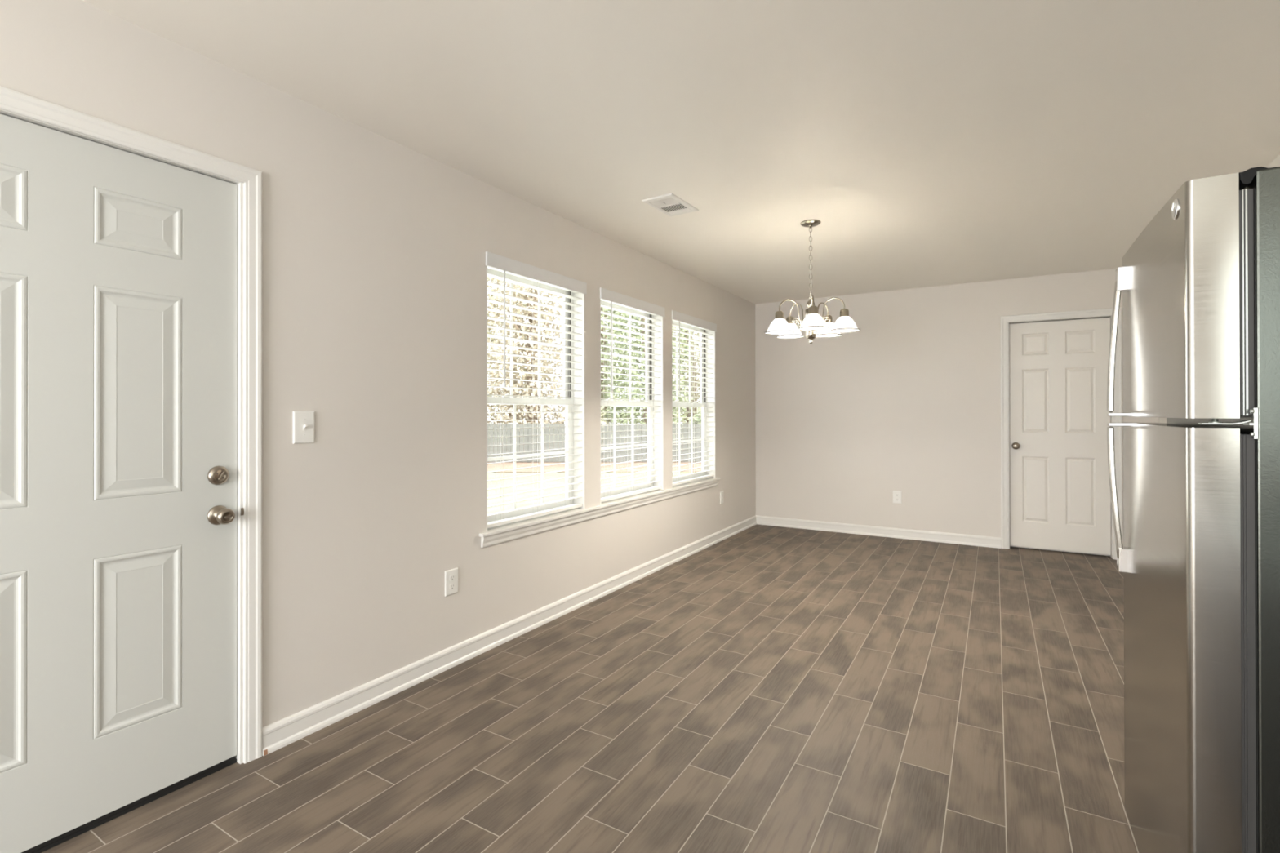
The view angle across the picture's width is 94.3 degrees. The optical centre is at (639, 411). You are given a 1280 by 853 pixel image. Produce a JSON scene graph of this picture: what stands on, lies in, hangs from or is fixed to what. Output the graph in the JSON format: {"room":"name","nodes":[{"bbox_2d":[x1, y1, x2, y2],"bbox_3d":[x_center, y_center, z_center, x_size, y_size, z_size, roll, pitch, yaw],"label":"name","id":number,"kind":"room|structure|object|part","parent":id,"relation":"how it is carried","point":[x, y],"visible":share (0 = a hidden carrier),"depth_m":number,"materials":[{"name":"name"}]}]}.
{"room":"empty dining area","nodes":[
{"label":"empty dining area","id":0,"kind":"room"},
{"bbox_2d":[0,0,755,728],"bbox_3d":[-1.219,0.024,2.546,0.140,2.440,9.800,0,0,31],"label":"wall","id":1,"kind":"structure","parent":0,"point":[375,246],"depth_m":2.55,"materials":[{"name":"white paint"}]},
{"bbox_2d":[0,109,244,852],"bbox_3d":[-1.683,0.213,1.720,0.190,2.058,0.947,0,0,31],"label":"door","id":2,"kind":"structure","parent":1,"relation":"in","point":[122,509],"depth_m":1.80,"materials":[{"name":"grey paint"}]},
{"bbox_3d":[-1.426,0.359,2.032,0.066,0.067,0.067,0,0,31],"label":"knob","id":3,"kind":"part","parent":2,"relation":"part of","materials":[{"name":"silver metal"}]},
{"bbox_3d":[-1.401,0.355,2.096,0.004,0.027,0.012,0,0,31],"label":"strike plate","id":4,"kind":"part","parent":2,"relation":"part of","materials":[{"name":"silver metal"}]},
{"bbox_2d":[0,85,262,764],"bbox_3d":[-1.637,0.188,1.691,0.018,2.108,1.060,0,0,31],"label":"door frame","id":5,"kind":"structure","parent":1,"relation":"attached to","point":[13,101],"depth_m":2.11,"materials":[{"name":"white paint"}]},
{"bbox_2d":[293,411,314,444],"bbox_3d":[-1.284,0.062,2.278,0.022,0.124,0.082,0,0,31],"label":"light switch","id":6,"kind":"object","parent":1,"relation":"attached to","point":[303,421],"visible":1,"depth_m":2.28,"materials":[{"name":"plastic"}]},
{"bbox_2d":[444,567,457,596],"bbox_3d":[-0.918,0.834,2.899,0.009,0.122,0.080,0,0,31],"label":"wall outlet","id":7,"kind":"object","parent":1,"relation":"attached to","point":[451,575],"visible":1,"depth_m":2.89,"materials":[{"name":"plastic"}]},
{"bbox_2d":[449,574,454,581],"bbox_3d":[-0.916,0.813,2.898,0.002,0.027,0.034,0,0,31],"label":"receptacle","id":8,"kind":"object","parent":7,"relation":"attached to","point":[451,576],"depth_m":2.90,"materials":[{"name":"plastic"}]},
{"bbox_2d":[449,583,455,589],"bbox_3d":[-0.916,0.856,2.898,0.002,0.027,0.034,0,0,31],"label":"receptacle","id":9,"kind":"object","parent":7,"relation":"attached to","point":[452,586],"depth_m":2.90,"materials":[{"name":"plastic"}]},
{"bbox_2d":[262,515,756,755],"bbox_3d":[-0.034,1.200,4.365,0.021,0.095,5.177,0,0,31],"label":"baseboard","id":10,"kind":"structure","parent":1,"relation":"attached to","point":[280,734],"depth_m":2.87,"materials":[{"name":"white paint"}]},
{"bbox_2d":[480,266,718,547],"bbox_3d":[-0.096,-0.056,4.398,0.152,1.528,3.019,0,0,31],"label":"window","id":11,"kind":"structure","parent":1,"relation":"in","point":[575,431],"depth_m":3.85,"materials":[{"name":"white paint"}]},
{"bbox_2d":[487,282,564,398],"bbox_3d":[-0.679,-0.416,3.538,0.006,0.676,0.739,0,0,31],"label":"grille","id":12,"kind":"object","parent":11,"relation":"attached to","point":[531,283],"depth_m":3.64,"materials":[{"name":"plastic"}]},
{"bbox_3d":[-0.684,-0.416,3.541,0.020,0.750,0.809,0,0,31],"label":"sash","id":13,"kind":"part","parent":11,"relation":"part of","materials":[{"name":"plastic"}]},
{"bbox_2d":[487,404,568,509],"bbox_3d":[-0.658,0.265,3.525,0.006,0.614,0.739,0,0,31],"label":"grille","id":14,"kind":"object","parent":11,"relation":"attached to","point":[542,454],"depth_m":3.62,"materials":[{"name":"plastic"}]},
{"bbox_3d":[-0.663,0.265,3.528,0.020,0.688,0.809,0,0,31],"label":"sash","id":15,"kind":"part","parent":11,"relation":"part of","materials":[{"name":"glass"}]},
{"bbox_2d":[485,251,586,528],"bbox_3d":[-0.602,-0.107,3.491,0.075,1.450,0.880,0,0,31],"label":"window blind","id":16,"kind":"object","parent":11,"relation":"attached to","point":[495,262],"visible":0.88,"depth_m":3.42,"materials":[{"name":"white plastic"}]},
{"bbox_3d":[-0.763,-0.086,3.241,0.053,1.370,0.014,0,0,31],"label":"ladder cord","id":17,"kind":"part","parent":16,"relation":"part of","materials":[{"name":"white fabric"}]},
{"bbox_3d":[-0.609,0.609,3.495,0.046,0.018,0.844,0,0,31],"label":"rail","id":18,"kind":"part","parent":16,"relation":"part of","materials":[{"name":"white plastic"}]},
{"bbox_3d":[-0.607,-0.085,3.502,0.053,1.370,0.014,0,0,31],"label":"ladder cord","id":19,"kind":"part","parent":16,"relation":"part of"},
{"bbox_3d":[-0.451,-0.085,3.763,0.053,1.370,0.014,0,0,31],"label":"ladder cord","id":20,"kind":"part","parent":16,"relation":"part of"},
{"bbox_3d":[-0.670,-0.096,3.533,0.054,1.452,0.872,0,0,31],"label":"frame","id":21,"kind":"part","parent":11,"relation":"part of","materials":[{"name":"plastic"}]},
{"bbox_2d":[600,287,664,502],"bbox_3d":[-0.062,-0.106,4.395,0.075,1.450,0.899,0,0,31],"label":"window blind","id":22,"kind":"object","parent":11,"relation":"attached to","point":[607,295],"visible":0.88,"depth_m":4.36,"materials":[{"name":"white plastic"}]},
{"bbox_3d":[-0.227,-0.084,4.139,0.053,1.370,0.014,0,0,31],"label":"ladder cord","id":23,"kind":"part","parent":22,"relation":"part of","materials":[{"name":"white fabric"}]},
{"bbox_3d":[-0.069,0.610,4.398,0.046,0.018,0.863,0,0,31],"label":"rail","id":24,"kind":"part","parent":22,"relation":"part of","materials":[{"name":"white plastic"}]},
{"bbox_3d":[-0.067,-0.084,4.405,0.053,1.370,0.014,0,0,31],"label":"ladder cord","id":25,"kind":"part","parent":22,"relation":"part of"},
{"bbox_3d":[0.092,-0.083,4.672,0.053,1.370,0.014,0,0,31],"label":"ladder cord","id":26,"kind":"part","parent":22,"relation":"part of","materials":[{"name":"white fabric"}]},
{"bbox_2d":[671,310,716,485],"bbox_3d":[0.469,-0.104,5.282,0.075,1.450,0.896,0,0,31],"label":"window blind","id":27,"kind":"object","parent":11,"relation":"attached to","point":[677,317],"visible":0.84,"depth_m":5.24,"materials":[{"name":"white plastic"}]},
{"bbox_3d":[0.304,-0.082,5.027,0.053,1.370,0.014,0,0,31],"label":"ladder cord","id":28,"kind":"part","parent":27,"relation":"part of","materials":[{"name":"white fabric"}]},
{"bbox_3d":[0.461,0.612,5.285,0.046,0.018,0.860,0,0,31],"label":"rail","id":29,"kind":"part","parent":27,"relation":"part of","materials":[{"name":"white plastic"}]},
{"bbox_3d":[0.463,-0.082,5.293,0.053,1.370,0.014,0,0,31],"label":"ladder cord","id":30,"kind":"part","parent":27,"relation":"part of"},
{"bbox_2d":[479,477,719,537],"bbox_3d":[-0.086,0.641,4.399,0.160,0.018,3.066,0,0,31],"label":"window sill","id":31,"kind":"structure","parent":1,"relation":"attached to","point":[526,522],"depth_m":3.77,"materials":[{"name":"white paint"}]},
{"bbox_2d":[600,298,663,504],"bbox_3d":[-0.097,-0.094,4.416,0.132,1.452,0.891,0,0,31],"label":"window","id":32,"kind":"structure","parent":1,"relation":"in","point":[659,422],"depth_m":4.76,"materials":[{"name":"white paint"}]},
{"bbox_2d":[600,310,647,400],"bbox_3d":[-0.139,-0.414,4.442,0.006,0.676,0.758,0,0,31],"label":"grille","id":33,"kind":"object","parent":32,"relation":"attached to","point":[632,311],"depth_m":4.55,"materials":[{"name":"plastic"}]},
{"bbox_3d":[-0.144,-0.414,4.445,0.020,0.750,0.828,0,0,31],"label":"sash","id":34,"kind":"part","parent":32,"relation":"part of","materials":[{"name":"plastic"}]},
{"bbox_2d":[600,406,649,488],"bbox_3d":[-0.118,0.266,4.428,0.006,0.614,0.758,0,0,31],"label":"grille","id":35,"kind":"object","parent":32,"relation":"attached to","point":[615,447],"depth_m":4.53,"materials":[{"name":"plastic"}]},
{"bbox_3d":[-0.123,0.266,4.431,0.020,0.688,0.828,0,0,31],"label":"sash","id":36,"kind":"part","parent":32,"relation":"part of","materials":[{"name":"glass"}]},
{"bbox_3d":[-0.131,-0.094,4.436,0.054,1.452,0.891,0,0,31],"label":"frame","id":37,"kind":"part","parent":32,"relation":"part of","materials":[{"name":"plastic"}]},
{"bbox_2d":[671,320,715,488],"bbox_3d":[0.433,-0.092,5.303,0.132,1.452,0.888,0,0,31],"label":"window","id":38,"kind":"structure","parent":1,"relation":"in","point":[708,411],"depth_m":5.65,"materials":[{"name":"white paint"}]},
{"bbox_2d":[672,327,702,402],"bbox_3d":[0.391,-0.413,5.329,0.006,0.676,0.755,0,0,31],"label":"grille","id":39,"kind":"object","parent":38,"relation":"attached to","point":[695,328],"depth_m":5.44,"materials":[{"name":"plastic"}]},
{"bbox_3d":[0.386,-0.413,5.332,0.020,0.750,0.825,0,0,31],"label":"sash","id":40,"kind":"part","parent":38,"relation":"part of","materials":[{"name":"plastic"}]},
{"bbox_2d":[673,407,703,475],"bbox_3d":[0.412,0.268,5.315,0.006,0.614,0.755,0,0,31],"label":"grille","id":41,"kind":"object","parent":38,"relation":"attached to","point":[691,440],"depth_m":5.42,"materials":[{"name":"plastic"}]},
{"bbox_3d":[0.407,0.268,5.318,0.020,0.688,0.825,0,0,31],"label":"sash","id":42,"kind":"part","parent":38,"relation":"part of","materials":[{"name":"glass"}]},
{"bbox_3d":[0.400,-0.092,5.323,0.054,1.452,0.888,0,0,31],"label":"frame","id":43,"kind":"part","parent":38,"relation":"part of","materials":[{"name":"plastic"}]},
{"bbox_2d":[720,490,724,504],"bbox_3d":[0.796,0.839,5.769,0.009,0.122,0.080,0,0,31],"label":"wall outlet","id":44,"kind":"object","parent":1,"relation":"attached to","point":[722,493],"visible":1,"depth_m":5.76,"materials":[{"name":"plastic"}]},
{"bbox_2d":[41,524,1138,852],"bbox_3d":[0.315,1.299,1.627,3.710,0.120,9.800,0,0,31],"label":"floor","id":45,"kind":"structure","parent":0,"point":[763,689],"depth_m":2.27,"materials":[{"name":"brown tile"}]},
{"bbox_2d":[1106,166,1279,852],"bbox_3d":[1.613,0.381,1.310,0.842,1.709,0.718,0,0,31],"label":"refrigerator","id":46,"kind":"object","parent":45,"relation":"on","point":[1198,559],"visible":1,"depth_m":1.19,"materials":[{"name":"grey metal"}]},
{"bbox_3d":[1.419,-0.195,1.776,0.034,0.392,0.032,0,0,31],"label":"handle","id":47,"kind":"part","parent":46,"relation":"part of","materials":[{"name":"silver metal"}]},
{"bbox_3d":[1.420,0.244,1.774,0.036,0.393,0.032,0,0,31],"label":"handle","id":48,"kind":"part","parent":46,"relation":"part of","materials":[{"name":"silver metal"}]},
{"bbox_3d":[1.321,-0.226,1.490,0.082,0.482,0.710,0,0,31],"label":"freezer door","id":49,"kind":"part","parent":46,"relation":"part of","materials":[{"name":"silver metal"}]},
{"bbox_3d":[1.322,0.613,1.487,0.082,1.158,0.710,0,0,31],"label":"door","id":50,"kind":"part","parent":46,"relation":"part of","materials":[{"name":"silver metal"}]},
{"bbox_2d":[82,0,1279,304],"bbox_3d":[0.311,-1.261,1.634,3.710,0.120,9.800,0,0,31],"label":"ceiling","id":51,"kind":"structure","parent":0,"point":[931,143],"depth_m":2.34,"materials":[{"name":"white paint"}]},
{"bbox_2d":[641,193,698,216],"bbox_3d":[0.179,-1.188,3.445,0.196,0.015,0.320,0,0,33],"label":"ceiling vent","id":52,"kind":"object","parent":51,"relation":"in","point":[671,205],"visible":1,"depth_m":3.43,"materials":[{"name":"white metal"}]},
{"bbox_2d":[764,219,860,344],"bbox_3d":[1.063,-0.810,3.763,0.555,0.772,0.574,0,0,-6],"label":"chandelier","id":53,"kind":"object","parent":51,"relation":"hanging from","point":[813,322],"visible":1,"depth_m":3.72,"materials":[{"name":"white glass"}]},
{"bbox_3d":[0.879,-0.537,3.743,0.184,0.089,0.184,0,0,-6],"label":"lamp shade","id":54,"kind":"part","parent":53,"relation":"part of","materials":[{"name":"white glass"}]},
{"bbox_3d":[0.961,-0.623,3.752,0.175,0.167,0.009,0,0,-6],"label":"arm","id":55,"kind":"part","parent":53,"relation":"part of","materials":[{"name":"silver metal"}]},
{"bbox_3d":[0.999,-0.537,3.952,0.184,0.089,0.184,0,0,-24],"label":"lamp shade","id":56,"kind":"part","parent":53,"relation":"part of","materials":[{"name":"white glass"}]},
{"bbox_3d":[1.033,-0.623,3.876,0.009,0.167,0.175,0,0,-24],"label":"arm","id":57,"kind":"part","parent":53,"relation":"part of","materials":[{"name":"silver metal"}]},
{"bbox_3d":[1.082,-0.942,3.766,0.017,0.458,0.016,0,0,-31],"label":"chain","id":58,"kind":"part","parent":53,"relation":"part of","materials":[{"name":"silver metal"}]},
{"bbox_3d":[1.057,-0.624,3.646,0.009,0.167,0.175,0,0,12],"label":"arm","id":59,"kind":"part","parent":53,"relation":"part of","materials":[{"name":"silver metal"}]},
{"bbox_3d":[1.040,-0.538,3.564,0.184,0.089,0.184,0,0,12],"label":"lamp shade","id":60,"kind":"part","parent":53,"relation":"part of","materials":[{"name":"white glass"}]},
{"bbox_3d":[1.173,-0.623,3.846,0.175,0.167,0.009,0,0,-42],"label":"arm","id":61,"kind":"part","parent":53,"relation":"part of","materials":[{"name":"silver metal"}]},
{"bbox_3d":[1.235,-0.537,3.902,0.184,0.089,0.184,0,0,-42],"label":"lamp shade","id":62,"kind":"part","parent":53,"relation":"part of","materials":[{"name":"white glass"}]},
{"bbox_3d":[1.188,-0.624,3.704,0.175,0.167,0.009,0,0,30],"label":"arm","id":63,"kind":"part","parent":53,"relation":"part of","materials":[{"name":"silver metal"}]},
{"bbox_3d":[1.260,-0.538,3.662,0.184,0.089,0.184,0,0,30],"label":"lamp shade","id":64,"kind":"part","parent":53,"relation":"part of","materials":[{"name":"white glass"}]},
{"bbox_2d":[755,268,1159,555],"bbox_3d":[2.791,0.027,5.776,3.430,2.440,0.140,0,0,31],"label":"wall","id":65,"kind":"structure","parent":0,"point":[908,402],"depth_m":5.83,"materials":[{"name":"white paint"}]},
{"bbox_2d":[755,515,1000,548],"bbox_3d":[2.278,1.201,5.987,2.326,0.095,0.020,0,0,31],"label":"baseboard","id":66,"kind":"structure","parent":65,"relation":"attached to","point":[917,535],"depth_m":5.89,"materials":[{"name":"white paint"}]},
{"bbox_2d":[893,490,902,503],"bbox_3d":[2.531,0.848,5.843,0.080,0.122,0.009,0,0,31],"label":"wall outlet","id":67,"kind":"object","parent":65,"relation":"attached to","point":[897,495],"visible":1,"depth_m":5.84,"materials":[{"name":"plastic"}]},
{"bbox_2d":[1008,315,1113,559],"bbox_3d":[3.680,0.217,5.226,0.749,2.055,0.120,0,0,31],"label":"door","id":68,"kind":"structure","parent":65,"relation":"in","point":[1059,490],"depth_m":5.22,"materials":[{"name":"white paint"}]},
{"bbox_3d":[3.394,0.316,5.364,0.064,0.064,0.064,0,0,31],"label":"knob","id":69,"kind":"part","parent":68,"relation":"part of","materials":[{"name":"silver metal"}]},
{"bbox_2d":[1000,307,1122,559],"bbox_3d":[3.648,0.190,5.172,0.866,2.108,0.018,0,0,31],"label":"door frame","id":70,"kind":"structure","parent":65,"relation":"attached to","point":[1004,320],"depth_m":5.22,"materials":[{"name":"white paint"}]},
{"bbox_2d":[1159,154,1279,423],"bbox_3d":[1.845,0.014,0.715,0.140,2.440,9.800,0,0,31],"label":"wall","id":71,"kind":"structure","parent":0,"point":[1276,162],"depth_m":2.85,"materials":[{"name":"white paint"}]},
{"label":"outside","id":72,"kind":"structure","parent":0,"visible":0},
{"bbox_2d":[487,426,697,514],"bbox_3d":[-17.706,1.907,33.877,59.400,0.200,100.000,0,0,31],"label":"lawn","id":73,"kind":"structure","parent":72,"point":[491,476],"depth_m":13.69,"materials":[{"name":"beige plant"}]},
{"bbox_2d":[487,441,702,472],"bbox_3d":[-3.005,1.754,25.296,38.000,0.010,17.400,0,0,0],"label":"ground","id":74,"kind":"structure","parent":73,"relation":"on","point":[508,465],"depth_m":18.49,"materials":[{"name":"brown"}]},
{"bbox_2d":[487,276,550,446],"bbox_3d":[-6.208,-4.974,29.404,3.626,13.492,3.621,0,0,31],"label":"tree","id":75,"kind":"object","parent":74,"relation":"on","point":[489,279],"visible":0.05,"depth_m":28.85,"materials":[{"name":"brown plant"}]},
{"bbox_2d":[487,276,565,457],"bbox_3d":[-4.119,-3.954,22.605,3.659,11.418,3.589,0,0,31],"label":"tree","id":76,"kind":"object","parent":74,"relation":"on","point":[535,415],"visible":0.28,"depth_m":22.03,"materials":[{"name":"green plant"}]},
{"bbox_2d":[487,422,565,462],"bbox_3d":[-4.710,1.071,20.062,5.990,1.330,0.150,0,0,0],"label":"fence","id":77,"kind":"object","parent":74,"relation":"on","point":[559,429],"visible":0.3,"depth_m":19.99,"materials":[{"name":"grey wood"}]},
{"bbox_2d":[600,406,610,424],"bbox_3d":[-1.944,0.720,21.201,1.950,2.045,1.437,0,0,31],"label":"shrub","id":78,"kind":"object","parent":74,"relation":"on","point":[602,414],"visible":0.02,"depth_m":21.00,"materials":[{"name":"green plant"}]},
{"bbox_2d":[600,306,639,424],"bbox_3d":[-1.836,-4.958,29.817,3.700,13.447,3.629,0,0,31],"label":"tree","id":79,"kind":"object","parent":74,"relation":"on","point":[602,342],"visible":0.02,"depth_m":29.33,"materials":[{"name":"green plant"}]},
{"bbox_2d":[600,423,647,462],"bbox_3d":[-0.435,1.065,20.063,2.540,1.330,0.150,0,0,0],"label":"fence","id":80,"kind":"object","parent":74,"relation":"on","point":[607,428],"visible":0.4,"depth_m":19.99,"materials":[{"name":"grey wood"}]},
{"bbox_2d":[601,307,693,456],"bbox_3d":[0.295,-3.449,23.204,3.680,10.384,3.646,0,0,31],"label":"tree","id":81,"kind":"object","parent":74,"relation":"on","point":[621,415],"visible":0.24,"depth_m":22.72,"materials":[{"name":"green plant"}]},
{"bbox_2d":[671,326,701,435],"bbox_3d":[2.584,-4.975,29.427,3.618,13.460,3.646,0,0,31],"label":"tree","id":82,"kind":"object","parent":74,"relation":"on","point":[696,394],"visible":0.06,"depth_m":28.95,"materials":[{"name":"green plant"}]},
{"bbox_2d":[672,423,702,461],"bbox_3d":[3.840,1.059,20.064,5.990,1.330,0.150,0,0,0],"label":"fence","id":83,"kind":"object","parent":74,"relation":"on","point":[688,426],"visible":0.1,"depth_m":19.99,"materials":[{"name":"grey wood"}]},
{"bbox_2d":[687,407,701,452],"bbox_3d":[2.490,0.754,21.227,1.913,1.964,1.434,0,0,31],"label":"shrub","id":84,"kind":"object","parent":74,"relation":"on","point":[698,419],"visible":0.06,"depth_m":21.23,"materials":[{"name":"green plant"}]}
]}

